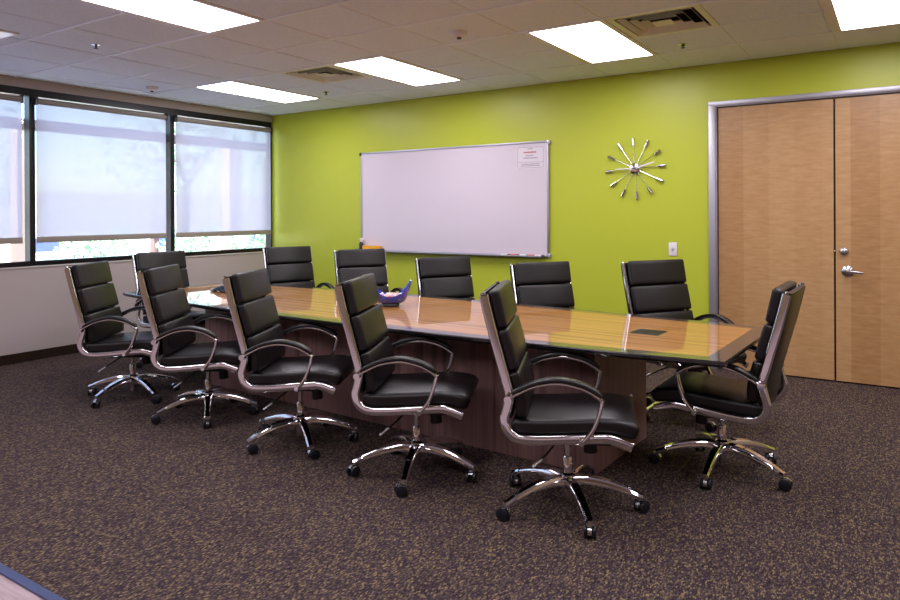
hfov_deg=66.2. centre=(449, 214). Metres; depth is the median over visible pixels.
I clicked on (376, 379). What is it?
cushion
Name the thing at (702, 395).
chair
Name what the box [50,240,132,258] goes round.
shrub
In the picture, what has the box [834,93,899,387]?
door
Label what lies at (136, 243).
office building
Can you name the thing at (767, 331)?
cushion
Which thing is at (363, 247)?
box
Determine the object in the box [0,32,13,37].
diffuser
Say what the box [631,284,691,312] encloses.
cushion
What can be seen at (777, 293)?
cushion
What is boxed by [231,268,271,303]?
cushion
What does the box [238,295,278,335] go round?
cushion
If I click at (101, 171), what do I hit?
roller shade
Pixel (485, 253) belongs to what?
marker tray
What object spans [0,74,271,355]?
wall
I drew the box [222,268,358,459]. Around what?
chair
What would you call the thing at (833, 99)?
trim
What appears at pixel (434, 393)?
chair
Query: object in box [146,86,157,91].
smoke detector
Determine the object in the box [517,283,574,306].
cushion
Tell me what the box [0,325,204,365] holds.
baseboard
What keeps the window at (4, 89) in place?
in the wall at (37, 311)
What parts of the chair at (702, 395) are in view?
leg, tension knob, leg, leg, seat, armrest, frame, armrest, leg, leg, frame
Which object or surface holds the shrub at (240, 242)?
on the ground
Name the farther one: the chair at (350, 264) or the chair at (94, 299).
the chair at (350, 264)
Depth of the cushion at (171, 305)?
4.79 m
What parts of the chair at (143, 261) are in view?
armrest, frame, seat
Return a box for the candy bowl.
[377,280,411,306]
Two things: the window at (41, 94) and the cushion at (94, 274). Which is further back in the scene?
the window at (41, 94)
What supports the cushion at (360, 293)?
on the chair at (434, 393)
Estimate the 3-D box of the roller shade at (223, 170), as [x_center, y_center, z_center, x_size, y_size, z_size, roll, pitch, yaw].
[-2.800,-0.444,8.639,0.077,1.428,1.451,0,0,33]
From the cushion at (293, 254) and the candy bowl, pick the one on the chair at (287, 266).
the cushion at (293, 254)
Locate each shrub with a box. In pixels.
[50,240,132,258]
[156,230,233,251]
[232,234,264,248]
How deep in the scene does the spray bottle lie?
8.39 m
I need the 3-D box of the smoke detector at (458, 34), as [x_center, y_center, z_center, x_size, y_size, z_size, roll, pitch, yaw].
[0.066,-1.310,5.059,0.124,0.055,0.124,0,0,33]
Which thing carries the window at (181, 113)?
in the wall at (37, 311)
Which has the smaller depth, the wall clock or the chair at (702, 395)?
the chair at (702, 395)
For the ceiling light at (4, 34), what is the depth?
5.03 m
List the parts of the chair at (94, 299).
frame, leg, armrest, adjustment lever, leg, seat, leg, tension knob, leg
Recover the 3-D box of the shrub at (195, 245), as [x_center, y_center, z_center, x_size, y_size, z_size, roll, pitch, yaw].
[-5.014,0.846,13.680,1.482,1.364,1.535,0,0,33]
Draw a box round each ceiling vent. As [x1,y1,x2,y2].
[279,65,371,82]
[606,4,719,37]
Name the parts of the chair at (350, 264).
frame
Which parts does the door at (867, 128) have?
lever handle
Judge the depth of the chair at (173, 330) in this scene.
4.69 m
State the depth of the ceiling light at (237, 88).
7.50 m
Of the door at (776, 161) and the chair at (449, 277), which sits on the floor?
the chair at (449, 277)
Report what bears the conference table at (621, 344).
on the floor
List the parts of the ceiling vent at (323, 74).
plate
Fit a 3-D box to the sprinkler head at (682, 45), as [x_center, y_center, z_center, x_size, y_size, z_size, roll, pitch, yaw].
[1.842,-1.338,5.455,0.072,0.051,0.072,0,0,33]
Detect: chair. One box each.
[64,261,179,407]
[131,251,204,367]
[136,264,258,428]
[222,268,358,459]
[262,246,333,288]
[334,248,402,292]
[334,273,478,497]
[415,256,474,299]
[479,280,649,538]
[509,261,574,308]
[621,259,748,431]
[649,281,805,491]
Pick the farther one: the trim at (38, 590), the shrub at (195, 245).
the shrub at (195, 245)
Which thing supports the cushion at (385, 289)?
on the chair at (350, 264)
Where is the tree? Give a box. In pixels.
[150,123,175,251]
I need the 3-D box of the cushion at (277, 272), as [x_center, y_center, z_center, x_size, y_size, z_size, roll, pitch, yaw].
[-1.674,0.617,7.279,0.493,0.187,0.091,0,0,-37]
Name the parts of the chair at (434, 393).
leg, adjustment lever, armrest, frame, leg, leg, seat, armrest, tension knob, leg, leg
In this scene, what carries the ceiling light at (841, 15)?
attached to the ceiling
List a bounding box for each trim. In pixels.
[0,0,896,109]
[0,251,261,269]
[0,563,64,599]
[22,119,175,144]
[708,85,899,368]
[790,99,897,387]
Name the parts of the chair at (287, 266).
frame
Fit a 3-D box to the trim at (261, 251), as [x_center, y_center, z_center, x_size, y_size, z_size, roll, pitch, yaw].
[-4.467,0.517,6.149,0.015,0.013,7.600,0,0,33]
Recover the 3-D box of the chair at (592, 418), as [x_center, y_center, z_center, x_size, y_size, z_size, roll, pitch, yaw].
[0.564,0.875,3.329,0.770,1.066,0.702,0,0,11]
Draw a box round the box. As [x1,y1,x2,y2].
[362,246,381,248]
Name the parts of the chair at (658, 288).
leg, frame, adjustment lever, armrest, frame, seat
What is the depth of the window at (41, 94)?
7.41 m
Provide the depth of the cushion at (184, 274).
6.84 m
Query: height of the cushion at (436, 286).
0.187 m
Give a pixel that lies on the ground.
(39, 256)
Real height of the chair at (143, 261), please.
1.055 m
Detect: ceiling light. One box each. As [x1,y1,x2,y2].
[0,29,19,39]
[73,0,263,33]
[192,81,320,103]
[329,56,462,86]
[521,20,656,63]
[820,0,899,31]
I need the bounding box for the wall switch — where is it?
[669,242,676,255]
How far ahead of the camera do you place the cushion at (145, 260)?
6.68 m
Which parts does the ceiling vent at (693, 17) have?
plate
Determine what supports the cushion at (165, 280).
on the chair at (173, 330)
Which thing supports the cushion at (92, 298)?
on the chair at (94, 299)
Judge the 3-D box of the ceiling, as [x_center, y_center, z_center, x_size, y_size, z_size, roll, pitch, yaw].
[-0.815,-1.336,2.799,9.782,0.015,9.182,0,0,33]
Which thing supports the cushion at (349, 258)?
on the chair at (350, 264)
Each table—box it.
[0,574,42,599]
[123,283,762,474]
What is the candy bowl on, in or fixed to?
on the conference table at (621, 344)
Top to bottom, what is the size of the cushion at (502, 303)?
0.177 m
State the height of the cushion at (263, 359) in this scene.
0.206 m
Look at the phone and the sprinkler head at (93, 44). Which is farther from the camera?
the phone
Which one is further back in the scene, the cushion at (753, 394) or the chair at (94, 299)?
the chair at (94, 299)
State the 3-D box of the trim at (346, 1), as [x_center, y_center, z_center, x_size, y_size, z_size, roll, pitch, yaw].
[-0.815,-1.340,2.799,9.800,0.035,9.200,0,0,33]
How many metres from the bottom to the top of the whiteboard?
1.205 m
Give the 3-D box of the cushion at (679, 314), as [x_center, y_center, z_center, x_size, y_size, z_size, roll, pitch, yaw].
[1.558,0.810,4.984,0.493,0.206,0.079,0,0,-23]
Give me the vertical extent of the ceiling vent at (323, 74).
0.146 m
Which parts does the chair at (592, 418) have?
leg, leg, adjustment lever, armrest, frame, armrest, seat, leg, leg, tension knob, leg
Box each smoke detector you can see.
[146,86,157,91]
[451,30,466,39]
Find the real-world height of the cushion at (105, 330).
0.206 m
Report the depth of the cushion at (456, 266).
6.20 m
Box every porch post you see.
[3,131,24,261]
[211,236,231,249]
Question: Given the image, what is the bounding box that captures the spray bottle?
[359,238,363,248]
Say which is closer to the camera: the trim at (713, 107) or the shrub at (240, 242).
the trim at (713, 107)
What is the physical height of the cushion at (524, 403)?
0.206 m
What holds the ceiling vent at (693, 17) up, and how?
in the ceiling
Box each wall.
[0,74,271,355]
[265,42,899,321]
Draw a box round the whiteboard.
[359,140,550,257]
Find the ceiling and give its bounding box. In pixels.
[0,0,899,115]
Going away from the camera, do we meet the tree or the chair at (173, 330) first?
the chair at (173, 330)
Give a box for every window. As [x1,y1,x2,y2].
[0,84,32,267]
[32,89,172,265]
[172,109,271,255]
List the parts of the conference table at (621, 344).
hatch lid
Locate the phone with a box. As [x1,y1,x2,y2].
[210,285,224,291]
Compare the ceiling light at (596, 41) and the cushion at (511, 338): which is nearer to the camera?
the cushion at (511, 338)
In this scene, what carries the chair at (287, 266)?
on the floor
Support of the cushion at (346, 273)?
on the chair at (350, 264)
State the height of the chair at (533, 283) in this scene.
1.014 m
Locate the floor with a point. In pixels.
(106, 502)
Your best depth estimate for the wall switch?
6.41 m
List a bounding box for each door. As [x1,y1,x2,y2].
[718,99,834,379]
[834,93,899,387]
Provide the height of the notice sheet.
0.228 m
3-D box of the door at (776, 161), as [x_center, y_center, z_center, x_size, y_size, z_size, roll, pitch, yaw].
[2.811,0.213,5.985,0.909,2.334,0.044,0,0,33]
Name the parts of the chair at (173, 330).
leg, adjustment lever, armrest, frame, leg, seat, leg, armrest, tension knob, leg, leg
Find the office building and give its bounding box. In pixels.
[0,193,264,254]
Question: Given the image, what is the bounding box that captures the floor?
[0,332,899,599]
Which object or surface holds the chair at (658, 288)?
on the floor
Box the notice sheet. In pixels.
[517,146,544,168]
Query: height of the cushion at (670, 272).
0.177 m
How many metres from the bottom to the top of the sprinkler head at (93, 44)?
0.051 m
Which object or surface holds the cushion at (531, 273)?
on the chair at (533, 283)
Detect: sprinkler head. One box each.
[91,43,100,48]
[678,43,687,48]
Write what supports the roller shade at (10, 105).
attached to the window at (4, 89)
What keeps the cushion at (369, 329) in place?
on the chair at (434, 393)
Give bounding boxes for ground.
[0,242,263,261]
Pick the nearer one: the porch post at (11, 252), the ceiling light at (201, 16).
the ceiling light at (201, 16)
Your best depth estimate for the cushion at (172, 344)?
4.78 m
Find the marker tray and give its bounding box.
[385,251,540,256]
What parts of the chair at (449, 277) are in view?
frame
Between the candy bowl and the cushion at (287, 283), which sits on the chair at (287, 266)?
the cushion at (287, 283)
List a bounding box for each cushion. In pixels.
[72,261,111,287]
[77,283,118,313]
[84,306,123,341]
[136,251,186,270]
[144,264,182,294]
[150,288,189,322]
[158,314,195,354]
[180,269,189,286]
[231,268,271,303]
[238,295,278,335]
[246,324,284,370]
[266,246,311,263]
[268,263,313,282]
[270,281,314,286]
[337,248,385,267]
[339,266,387,284]
[343,273,379,314]
[351,304,387,350]
[360,336,394,391]
[377,286,388,292]
[419,256,471,277]
[421,276,473,297]
[489,280,516,327]
[498,314,526,369]
[510,351,534,416]
[515,261,570,284]
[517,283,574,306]
[627,259,686,285]
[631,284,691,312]
[636,310,693,319]
[747,359,762,401]
[755,322,773,360]
[765,281,796,323]
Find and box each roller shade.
[0,93,23,243]
[33,96,167,242]
[173,115,271,237]
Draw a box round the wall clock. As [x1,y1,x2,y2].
[605,138,665,198]
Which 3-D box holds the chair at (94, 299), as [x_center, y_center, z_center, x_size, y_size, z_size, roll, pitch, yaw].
[-2.509,0.898,5.388,0.708,1.045,0.732,0,0,-1]
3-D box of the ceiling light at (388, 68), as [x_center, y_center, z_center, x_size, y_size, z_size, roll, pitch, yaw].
[-0.476,-1.362,6.502,0.633,0.066,1.274,0,0,33]
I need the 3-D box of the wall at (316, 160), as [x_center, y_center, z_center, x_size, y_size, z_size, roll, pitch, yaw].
[1.748,-0.019,6.715,10.100,3.070,0.150,0,0,33]
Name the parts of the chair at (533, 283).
frame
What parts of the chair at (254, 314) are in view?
leg, adjustment lever, armrest, leg, frame, seat, leg, armrest, leg, tension knob, leg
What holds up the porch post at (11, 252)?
on the ground

